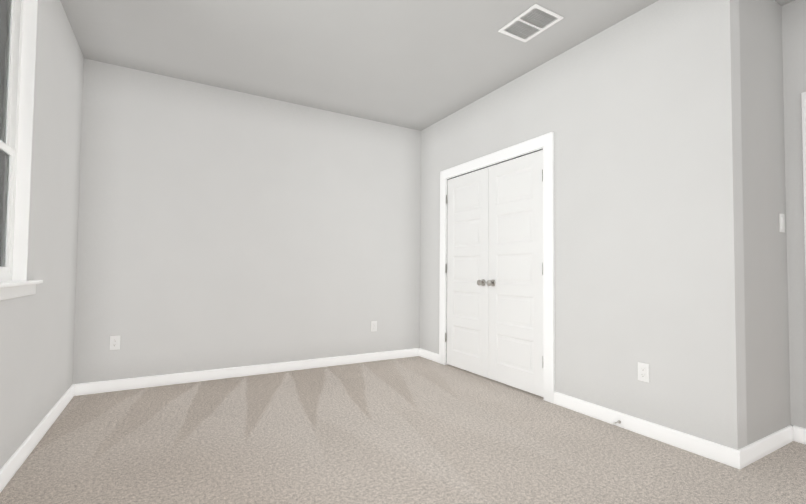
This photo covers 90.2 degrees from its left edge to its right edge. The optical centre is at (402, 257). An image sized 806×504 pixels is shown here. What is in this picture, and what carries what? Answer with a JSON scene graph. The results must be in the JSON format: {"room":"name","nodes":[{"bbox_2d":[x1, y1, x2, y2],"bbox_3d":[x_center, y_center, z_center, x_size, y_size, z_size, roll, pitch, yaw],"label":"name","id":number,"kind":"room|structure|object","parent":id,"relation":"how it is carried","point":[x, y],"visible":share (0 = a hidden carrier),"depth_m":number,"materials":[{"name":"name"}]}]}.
{"room":"empty bedroom","nodes":[
{"label":"empty bedroom","id":0,"kind":"room"},
{"bbox_2d":[0,0,83,468],"bbox_3d":[-1.555,-0.317,1.278,0.115,2.740,4.719,2,-2,-30],"label":"wall","id":1,"kind":"structure","parent":0,"point":[36,350],"depth_m":2.45,"materials":[{"name":"grey paint"}]},
{"bbox_2d":[0,0,23,281],"bbox_3d":[-1.662,-0.652,1.452,0.048,1.513,1.512,2,-2,-30],"label":"window","id":2,"kind":"structure","parent":1,"relation":"in","point":[11,20],"depth_m":2.05,"materials":[{"name":"white plastic"}]},
{"bbox_2d":[0,280,42,299],"bbox_3d":[-1.615,0.144,1.457,0.092,0.077,1.800,2,-2,-30],"label":"window sill","id":3,"kind":"structure","parent":1,"relation":"attached to","point":[11,289],"depth_m":1.95,"materials":[{"name":"white paint"}]},
{"bbox_2d":[12,0,37,280],"bbox_3d":[-1.624,-0.653,1.474,0.055,1.518,1.521,2,-2,-30],"label":"window trim","id":4,"kind":"structure","parent":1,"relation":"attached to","point":[23,176],"depth_m":2.13,"materials":[{"name":"white paint"}]},
{"bbox_2d":[0,384,73,492],"bbox_3d":[-1.512,1.008,1.267,0.014,0.092,4.489,2,-2,-30],"label":"baseboard","id":5,"kind":"structure","parent":1,"relation":"attached to","point":[14,463],"depth_m":2.24,"materials":[{"name":"white paint"}]},
{"bbox_2d":[73,58,420,383],"bbox_3d":[-0.872,-0.211,4.329,4.122,2.740,0.115,2,-2,-30],"label":"wall","id":6,"kind":"structure","parent":0,"point":[220,228],"depth_m":3.83,"materials":[{"name":"grey paint"}]},
{"bbox_2d":[110,336,119,349],"bbox_3d":[-2.401,0.713,3.350,0.070,0.115,0.008,2,-2,-30],"label":"outlet","id":7,"kind":"object","parent":6,"relation":"attached to","point":[114,342],"visible":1,"depth_m":3.35,"materials":[{"name":"white plastic"}]},
{"bbox_2d":[74,348,418,395],"bbox_3d":[-1.218,1.100,4.019,3.249,0.092,0.014,2,-2,-30],"label":"baseboard","id":8,"kind":"structure","parent":6,"relation":"attached to","point":[134,383],"depth_m":3.77,"materials":[{"name":"white paint"}]},
{"bbox_2d":[371,321,376,331],"bbox_3d":[-0.327,0.781,4.546,0.070,0.115,0.008,2,-2,-30],"label":"outlet","id":9,"kind":"object","parent":6,"relation":"attached to","point":[373,325],"visible":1,"depth_m":4.54,"materials":[{"name":"white plastic"}]},
{"bbox_2d":[0,356,805,503],"bbox_3d":[0.190,1.161,2.246,4.177,0.120,4.719,2,-2,-30],"label":"floor","id":10,"kind":"structure","parent":0,"point":[415,430],"depth_m":2.27,"materials":[{"name":"carpet"}]},
{"bbox_2d":[60,0,794,130],"bbox_3d":[1.381,-1.693,2.146,6.000,0.120,6.219,2,-2,-30],"label":"ceiling","id":11,"kind":"structure","parent":0,"point":[420,65],"depth_m":3.06,"materials":[{"name":"paint"}]},
{"bbox_2d":[498,4,563,41],"bbox_3d":[0.880,-1.612,2.784,0.272,0.008,0.342,2,-2,-30],"label":"ceiling vent","id":12,"kind":"object","parent":11,"relation":"in","point":[534,20],"visible":1,"depth_m":2.77,"materials":[{"name":"white metal"}]},
{"bbox_2d":[419,0,746,449],"bbox_3d":[1.045,-0.219,3.555,0.115,2.740,3.144,2,-2,-30],"label":"wall","id":13,"kind":"structure","parent":0,"point":[638,113],"depth_m":2.59,"materials":[{"name":"grey paint"}]},
{"bbox_2d":[445,167,488,377],"bbox_3d":[0.631,0.145,4.113,0.103,2.014,0.666,2,-2,-30],"label":"closet door leaf","id":14,"kind":"structure","parent":13,"relation":"in","point":[466,265],"depth_m":4.09,"materials":[{"name":"white paint"}]},
{"bbox_2d":[439,132,554,403],"bbox_3d":[0.853,0.090,3.856,0.133,2.139,1.536,2,-2,-30],"label":"trim","id":15,"kind":"structure","parent":13,"relation":"attached to","point":[545,143],"depth_m":3.24,"materials":[{"name":"white paint"}]},
{"bbox_2d":[486,150,542,396],"bbox_3d":[0.966,0.129,3.533,0.103,2.014,0.666,2,-2,-30],"label":"closet door leaf","id":16,"kind":"structure","parent":13,"relation":"in","point":[514,282],"depth_m":3.52,"materials":[{"name":"white paint"}]},
{"bbox_2d":[419,348,740,468],"bbox_3d":[0.984,1.103,3.467,0.014,0.092,3.144,2,-2,-30],"label":"baseboard","id":17,"kind":"structure","parent":13,"relation":"attached to","point":[729,456],"depth_m":2.49,"materials":[{"name":"white paint"}]},
{"bbox_2d":[638,362,648,382],"bbox_3d":[1.527,0.730,2.551,0.008,0.115,0.070,2,-2,-30],"label":"outlet","id":18,"kind":"object","parent":13,"relation":"attached to","point":[643,371],"visible":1,"depth_m":2.55,"materials":[{"name":"white plastic"}]},
{"bbox_2d":[739,0,790,444],"bbox_3d":[2.169,-0.244,2.455,0.730,2.740,0.115,2,-2,-30],"label":"wall","id":19,"kind":"structure","parent":0,"point":[765,262],"depth_m":2.36,"materials":[{"name":"grey paint"}]},
{"bbox_2d":[739,425,792,468],"bbox_3d":[2.083,1.074,2.295,0.716,0.092,0.014,2,-2,-30],"label":"baseboard return","id":20,"kind":"object","parent":19,"relation":"attached to","point":[761,448],"visible":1,"depth_m":2.27,"materials":[{"name":"white paint"}]},
{"bbox_2d":[779,213,784,232],"bbox_3d":[2.349,-0.212,2.486,0.070,0.115,0.010,2,-2,-30],"label":"light switch","id":21,"kind":"object","parent":19,"relation":"attached to","point":[781,223],"visible":1,"depth_m":2.48,"materials":[{"name":"white plastic"}]},
{"bbox_2d":[781,0,805,427],"bbox_3d":[3.204,-0.274,1.278,0.115,2.740,2.960,2,-2,-30],"label":"wall","id":22,"kind":"structure","parent":0,"point":[794,44],"depth_m":2.49,"materials":[{"name":"grey paint"}]},
{"bbox_2d":[793,426,805,443],"bbox_3d":[2.736,1.067,1.895,0.014,0.092,1.331,2,-2,-30],"label":"baseboard","id":23,"kind":"structure","parent":22,"relation":"attached to","point":[799,434],"depth_m":2.44,"materials":[{"name":"white paint"}]},
{"bbox_2d":[801,92,805,277],"bbox_3d":[2.759,0.048,2.033,0.151,2.139,1.019,2,-2,-30],"label":"door frame","id":24,"kind":"structure","parent":22,"relation":"attached to","point":[803,100],"depth_m":2.45,"materials":[{"name":"white paint"}]}
]}

